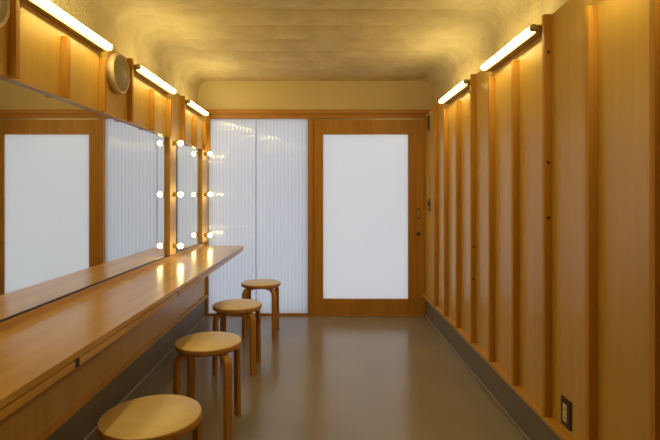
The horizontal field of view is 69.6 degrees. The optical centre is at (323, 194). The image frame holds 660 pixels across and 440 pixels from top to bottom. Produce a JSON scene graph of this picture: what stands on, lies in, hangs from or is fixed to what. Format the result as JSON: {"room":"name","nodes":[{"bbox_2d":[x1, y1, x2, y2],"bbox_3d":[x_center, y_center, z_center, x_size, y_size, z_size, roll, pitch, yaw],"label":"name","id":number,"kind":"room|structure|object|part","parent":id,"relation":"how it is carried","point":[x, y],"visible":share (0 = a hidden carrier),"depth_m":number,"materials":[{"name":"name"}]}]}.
{"room":"backstage room","nodes":[
{"label":"backstage room","id":0,"kind":"room"},
{"bbox_2d":[0,0,210,439],"bbox_3d":[-1.294,0.117,2.040,0.182,1.945,6.080,0,0,0],"label":"wall","id":1,"kind":"structure","parent":0,"point":[38,54],"depth_m":2.46,"materials":[{"name":"brown wood"}]},
{"bbox_2d":[0,0,9,27],"bbox_3d":[-1.212,-0.714,1.690,0.046,0.240,0.240,0,0,0],"label":"wall speaker","id":2,"kind":"object","parent":1,"relation":"attached to","point":[4,4],"visible":1,"depth_m":1.78,"materials":[{"name":"beige plastic"}]},
{"bbox_2d":[0,0,6,22],"bbox_3d":[-1.194,-0.714,1.690,0.009,0.208,0.208,0,0,0],"label":"speaker grille","id":3,"kind":"object","parent":2,"relation":"attached to","point":[3,3],"depth_m":1.77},
{"bbox_2d":[20,0,111,51],"bbox_3d":[-1.201,-0.809,2.258,0.069,0.043,0.734,0,0,0],"label":"lamp","id":4,"kind":"object","parent":1,"relation":"attached to","point":[46,8],"visible":1,"depth_m":2.21,"materials":[{"name":"white"}]},
{"bbox_2d":[0,78,166,322],"bbox_3d":[-1.258,0.021,1.449,0.011,0.951,4.706,0,0,0],"label":"wall mirror","id":5,"kind":"object","parent":1,"relation":"attached to","point":[83,191],"visible":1,"depth_m":2.35,"materials":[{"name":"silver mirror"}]},
{"bbox_2d":[107,52,129,93],"bbox_3d":[-1.212,-0.714,2.803,0.046,0.240,0.240,0,0,0],"label":"wall speaker","id":6,"kind":"object","parent":1,"relation":"attached to","point":[118,74],"visible":1,"depth_m":2.76,"materials":[{"name":"beige"}]},
{"bbox_2d":[114,55,127,91],"bbox_3d":[-1.194,-0.714,2.803,0.009,0.208,0.208,0,0,0],"label":"speaker grille","id":7,"kind":"object","parent":6,"relation":"attached to","point":[120,63],"depth_m":2.79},
{"bbox_2d":[0,243,242,420],"bbox_3d":[-1.042,0.538,1.986,0.431,0.084,5.772,0,0,0],"label":"countertop","id":8,"kind":"structure","parent":1,"relation":"attached to","point":[39,346],"depth_m":1.99,"materials":[{"name":"brown wood"}]},
{"bbox_3d":[-1.247,1.075,2.025,0.024,0.022,6.050,0,0,0],"label":"rail","id":9,"kind":"part","parent":1,"relation":"part of","materials":[{"name":"brown wood"}]},
{"bbox_2d":[45,300,205,439],"bbox_3d":[-1.319,1.187,2.040,0.132,0.206,6.080,0,0,0],"label":"baseboard","id":10,"kind":"structure","parent":1,"relation":"attached to","point":[83,423],"depth_m":3.00,"materials":[{"name":"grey plastic"}]},
{"bbox_2d":[134,64,175,94],"bbox_3d":[-1.201,-0.809,3.383,0.069,0.043,0.734,0,0,0],"label":"lamp","id":11,"kind":"object","parent":1,"relation":"attached to","point":[139,70],"visible":0.97,"depth_m":3.30,"materials":[{"name":"white"}]},
{"bbox_2d":[167,138,182,255],"bbox_3d":[-1.205,0.018,3.880,0.104,0.945,0.154,0,0,0],"label":"board","id":12,"kind":"object","parent":1,"relation":"attached to","point":[172,194],"visible":1,"depth_m":3.84,"materials":[{"name":"brown wood"}]},
{"bbox_2d":[173,141,182,145],"bbox_3d":[-1.192,-0.420,3.885,0.080,0.041,0.041,0,0,0],"label":"bulb socket","id":13,"kind":"object","parent":12,"relation":"attached to","point":[180,143],"depth_m":3.87,"materials":[{"name":"white glass"}]},
{"bbox_2d":[173,192,182,196],"bbox_3d":[-1.192,0.000,3.885,0.080,0.041,0.041,0,0,0],"label":"bulb socket","id":14,"kind":"object","parent":12,"relation":"attached to","point":[175,194],"depth_m":3.87,"materials":[{"name":"white glass"}]},
{"bbox_2d":[173,243,182,247],"bbox_3d":[-1.192,0.420,3.885,0.080,0.041,0.041,0,0,0],"label":"bulb socket","id":15,"kind":"object","parent":12,"relation":"attached to","point":[180,245],"depth_m":3.87,"materials":[{"name":"white glass"}]},
{"bbox_2d":[176,144,199,252],"bbox_3d":[-1.258,0.021,4.385,0.011,0.951,0.847,0,0,0],"label":"wall mirror","id":16,"kind":"object","parent":1,"relation":"attached to","point":[187,157],"visible":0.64,"depth_m":4.37,"materials":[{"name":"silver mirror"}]},
{"bbox_2d":[186,99,207,115],"bbox_3d":[-1.201,-0.809,4.465,0.069,0.043,0.649,0,0,0],"label":"lamp","id":17,"kind":"object","parent":1,"relation":"attached to","point":[189,104],"visible":0.96,"depth_m":4.40,"materials":[{"name":"white"}]},
{"bbox_2d":[200,150,211,242],"bbox_3d":[-1.205,0.018,4.925,0.104,0.945,0.226,0,0,0],"label":"board","id":18,"kind":"object","parent":1,"relation":"attached to","point":[204,194],"visible":1,"depth_m":4.88,"materials":[{"name":"brown wood"}]},
{"bbox_2d":[205,152,208,315],"bbox_3d":[-1.272,0.240,5.088,0.071,2.100,0.085,0,0,0],"label":"trim","id":19,"kind":"structure","parent":1,"relation":"attached to","point":[206,242],"depth_m":5.08,"materials":[{"name":"brown wood"}]},
{"bbox_3d":[-1.222,-0.656,5.032,0.030,0.397,0.053,0,0,0],"label":"corner post","id":20,"kind":"part","parent":1,"relation":"part of","materials":[{"name":"brown wood"}]},
{"bbox_2d":[86,316,527,439],"bbox_3d":[-0.098,1.330,2.050,2.705,0.080,6.300,0,0,0],"label":"floor","id":21,"kind":"structure","parent":0,"point":[321,377],"depth_m":3.21,"materials":[{"name":"plastic"}]},
{"bbox_2d":[97,394,201,439],"bbox_3d":[-0.639,1.052,1.757,0.362,0.477,0.362,0,0,0],"label":"stool","id":22,"kind":"object","parent":21,"relation":"on","point":[164,416],"visible":1,"depth_m":1.72,"materials":[{"name":"brown wood"}]},
{"bbox_3d":[-0.536,1.067,1.860,0.043,0.447,0.120,0,0,45],"label":"leg","id":23,"kind":"part","parent":22,"relation":"part of","materials":[{"name":"brown wood"}]},
{"bbox_2d":[173,331,241,439],"bbox_3d":[-0.643,1.052,2.645,0.362,0.477,0.362,0,0,0],"label":"stool","id":24,"kind":"object","parent":21,"relation":"on","point":[214,343],"visible":0.98,"depth_m":2.55,"materials":[{"name":"brown wood"}]},
{"bbox_3d":[-0.746,1.067,2.542,0.120,0.447,0.043,0,0,-45],"label":"leg","id":25,"kind":"part","parent":24,"relation":"part of","materials":[{"name":"brown wood"}]},
{"bbox_3d":[-0.746,1.067,2.748,0.043,0.447,0.120,0,0,-45],"label":"leg","id":26,"kind":"part","parent":24,"relation":"part of","materials":[{"name":"brown wood"}]},
{"bbox_3d":[-0.643,0.828,2.645,0.362,0.030,0.362,0,0,0],"label":"seat","id":27,"kind":"part","parent":24,"relation":"part of","materials":[{"name":"brown wood"}]},
{"bbox_3d":[-0.540,1.067,2.542,0.120,0.447,0.043,0,0,45],"label":"leg","id":28,"kind":"part","parent":24,"relation":"part of","materials":[{"name":"brown wood"}]},
{"bbox_3d":[-0.540,1.067,2.748,0.043,0.447,0.120,0,0,45],"label":"leg","id":29,"kind":"part","parent":24,"relation":"part of","materials":[{"name":"brown wood"}]},
{"bbox_2d":[212,299,261,375],"bbox_3d":[-0.643,1.052,3.530,0.362,0.477,0.362,0,0,0],"label":"stool","id":30,"kind":"object","parent":21,"relation":"on","point":[247,307],"visible":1,"depth_m":3.41,"materials":[{"name":"brown wood"}]},
{"bbox_3d":[-0.746,1.067,3.427,0.043,0.447,0.120,0,0,45],"label":"leg","id":31,"kind":"part","parent":30,"relation":"part of","materials":[{"name":"brown wood"}]},
{"bbox_3d":[-0.746,1.067,3.633,0.120,0.447,0.043,0,0,45],"label":"leg","id":32,"kind":"part","parent":30,"relation":"part of","materials":[{"name":"brown wood"}]},
{"bbox_3d":[-0.643,0.828,3.530,0.362,0.030,0.362,0,0,0],"label":"seat","id":33,"kind":"part","parent":30,"relation":"part of","materials":[{"name":"brown wood"}]},
{"bbox_3d":[-0.540,1.067,3.427,0.120,0.447,0.043,0,0,45],"label":"leg","id":34,"kind":"part","parent":30,"relation":"part of","materials":[{"name":"brown wood"}]},
{"bbox_3d":[-0.540,1.067,3.633,0.043,0.447,0.120,0,0,45],"label":"leg","id":35,"kind":"part","parent":30,"relation":"part of","materials":[{"name":"brown wood"}]},
{"bbox_2d":[208,313,307,315],"bbox_3d":[-0.705,1.280,5.095,1.063,0.020,0.070,0,0,0],"label":"trim","id":36,"kind":"structure","parent":21,"relation":"on","point":[209,314],"depth_m":5.06,"materials":[{"name":"brown wood"}]},
{"bbox_2d":[241,279,280,338],"bbox_3d":[-0.584,1.052,4.405,0.362,0.477,0.362,0,0,0],"label":"stool","id":37,"kind":"object","parent":21,"relation":"on","point":[267,284],"visible":0.97,"depth_m":4.28,"materials":[{"name":"brown wood"}]},
{"bbox_3d":[-0.686,1.067,4.303,0.113,0.447,0.113,0,0,0],"label":"leg","id":38,"kind":"part","parent":37,"relation":"part of","materials":[{"name":"brown wood"}]},
{"bbox_3d":[-0.687,1.067,4.508,0.043,0.447,0.120,0,0,-45],"label":"leg","id":39,"kind":"part","parent":37,"relation":"part of","materials":[{"name":"brown wood"}]},
{"bbox_3d":[-0.584,0.828,4.405,0.362,0.030,0.362,0,0,0],"label":"seat","id":40,"kind":"part","parent":37,"relation":"part of","materials":[{"name":"brown wood"}]},
{"bbox_3d":[-0.481,1.067,4.302,0.120,0.447,0.043,0,0,45],"label":"leg","id":41,"kind":"part","parent":37,"relation":"part of","materials":[{"name":"brown wood"}]},
{"bbox_3d":[-0.481,1.067,4.508,0.043,0.447,0.120,0,0,45],"label":"leg","id":42,"kind":"part","parent":37,"relation":"part of","materials":[{"name":"brown wood"}]},
{"bbox_2d":[313,315,423,315],"bbox_3d":[0.471,1.287,5.090,1.179,0.006,0.080,0,0,0],"label":"trim","id":43,"kind":"structure","parent":21,"relation":"on","point":[313,315],"depth_m":5.05,"materials":[{"name":"brown wood"}]},
{"bbox_2d":[48,0,568,108],"bbox_3d":[-0.098,-0.961,2.015,2.524,0.601,6.132,0,0,0],"label":"ceiling","id":44,"kind":"structure","parent":0,"point":[185,44],"depth_m":3.51,"materials":[{"name":"plaster"}]},
{"bbox_2d":[198,80,431,108],"bbox_3d":[-0.098,-1.091,5.130,2.705,0.382,0.100,0,0,0],"label":"wall","id":45,"kind":"structure","parent":0,"point":[417,94],"depth_m":5.08,"materials":[{"name":"beige paint"}]},
{"bbox_2d":[209,119,254,312],"bbox_3d":[-0.982,0.230,5.088,0.509,2.080,0.008,0,0,0],"label":"sliding door panel","id":46,"kind":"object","parent":45,"relation":"in","point":[232,159],"depth_m":5.08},
{"bbox_2d":[255,119,307,312],"bbox_3d":[-0.456,0.230,5.087,0.565,2.080,0.011,0,0,0],"label":"sliding door panel","id":47,"kind":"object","parent":45,"relation":"in","point":[281,145],"depth_m":5.08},
{"bbox_2d":[308,118,312,315],"bbox_3d":[-0.146,0.240,5.085,0.054,2.100,0.090,0,0,0],"label":"trim","id":48,"kind":"structure","parent":45,"relation":"attached to","point":[310,120],"depth_m":5.04,"materials":[{"name":"brown wood"}]},
{"bbox_2d":[203,109,430,118],"bbox_3d":[-0.098,-0.856,5.082,2.505,0.092,0.095,0,0,0],"label":"trim","id":49,"kind":"structure","parent":45,"relation":"attached to","point":[214,113],"depth_m":5.04,"materials":[{"name":"brown wood"}]},
{"bbox_2d":[313,119,423,314],"bbox_3d":[0.471,0.242,5.070,1.180,2.084,0.056,0,0,0],"label":"door","id":50,"kind":"structure","parent":45,"relation":"in","point":[368,174],"depth_m":5.07,"materials":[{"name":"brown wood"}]},
{"bbox_3d":[0.444,0.236,5.078,0.925,1.772,0.008,0,0,0],"label":"pane","id":51,"kind":"part","parent":50,"relation":"part of","materials":[{"name":"white glass"}]},
{"bbox_2d":[424,118,425,315],"bbox_3d":[1.133,0.240,5.090,0.144,2.100,0.080,0,0,0],"label":"trim","id":52,"kind":"structure","parent":45,"relation":"attached to","point":[424,118],"depth_m":5.05,"materials":[{"name":"brown wood"}]},
{"bbox_2d":[422,0,659,439],"bbox_3d":[1.122,0.117,2.040,0.156,1.945,6.080,0,0,0],"label":"wall","id":53,"kind":"structure","parent":0,"point":[543,220],"depth_m":2.15,"materials":[{"name":"brown wood"}]},
{"bbox_2d":[427,179,428,195],"bbox_3d":[1.071,-0.072,4.880,0.018,0.181,0.071,0,0,0],"label":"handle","id":54,"kind":"object","parent":53,"relation":"attached to","point":[427,179],"visible":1,"depth_m":4.87,"materials":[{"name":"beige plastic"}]},
{"bbox_2d":[427,112,430,132],"bbox_3d":[1.071,-0.735,4.860,0.018,0.200,0.140,0,0,0],"label":"air vent","id":55,"kind":"object","parent":53,"relation":"in","point":[429,113],"visible":1,"depth_m":4.81,"materials":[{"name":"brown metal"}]},
{"bbox_2d":[428,198,430,210],"bbox_3d":[1.073,0.105,4.860,0.014,0.128,0.110,0,0,0],"label":"light switch","id":56,"kind":"object","parent":53,"relation":"attached to","point":[429,200],"visible":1,"depth_m":4.82,"materials":[{"name":"beige plastic"}]},
{"bbox_2d":[439,79,469,103],"bbox_3d":[1.042,-0.809,3.782,0.077,0.043,0.736,0,0,0],"label":"lamp","id":57,"kind":"object","parent":53,"relation":"attached to","point":[464,85],"visible":0.98,"depth_m":3.71,"materials":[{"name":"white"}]},
{"bbox_2d":[425,300,560,439],"bbox_3d":[1.137,1.183,2.040,0.127,0.213,6.080,0,0,0],"label":"baseboard","id":58,"kind":"structure","parent":53,"relation":"attached to","point":[529,423],"depth_m":2.99,"materials":[{"name":"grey plastic"}]},
{"bbox_3d":[1.063,1.067,2.025,0.038,0.023,6.050,0,0,0],"label":"rail","id":59,"kind":"part","parent":53,"relation":"part of","materials":[{"name":"brown wood"}]},
{"bbox_2d":[481,24,541,71],"bbox_3d":[1.042,-0.809,2.676,0.077,0.043,0.737,0,0,0],"label":"lamp","id":60,"kind":"object","parent":53,"relation":"attached to","point":[533,32],"visible":0.94,"depth_m":2.58,"materials":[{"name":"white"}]},
{"bbox_2d":[561,395,571,430],"bbox_3d":[1.074,0.971,2.110,0.013,0.125,0.080,0,0,0],"label":"wall outlet","id":61,"kind":"object","parent":53,"relation":"attached to","point":[566,405],"visible":1,"depth_m":2.09,"materials":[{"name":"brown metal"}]}
]}

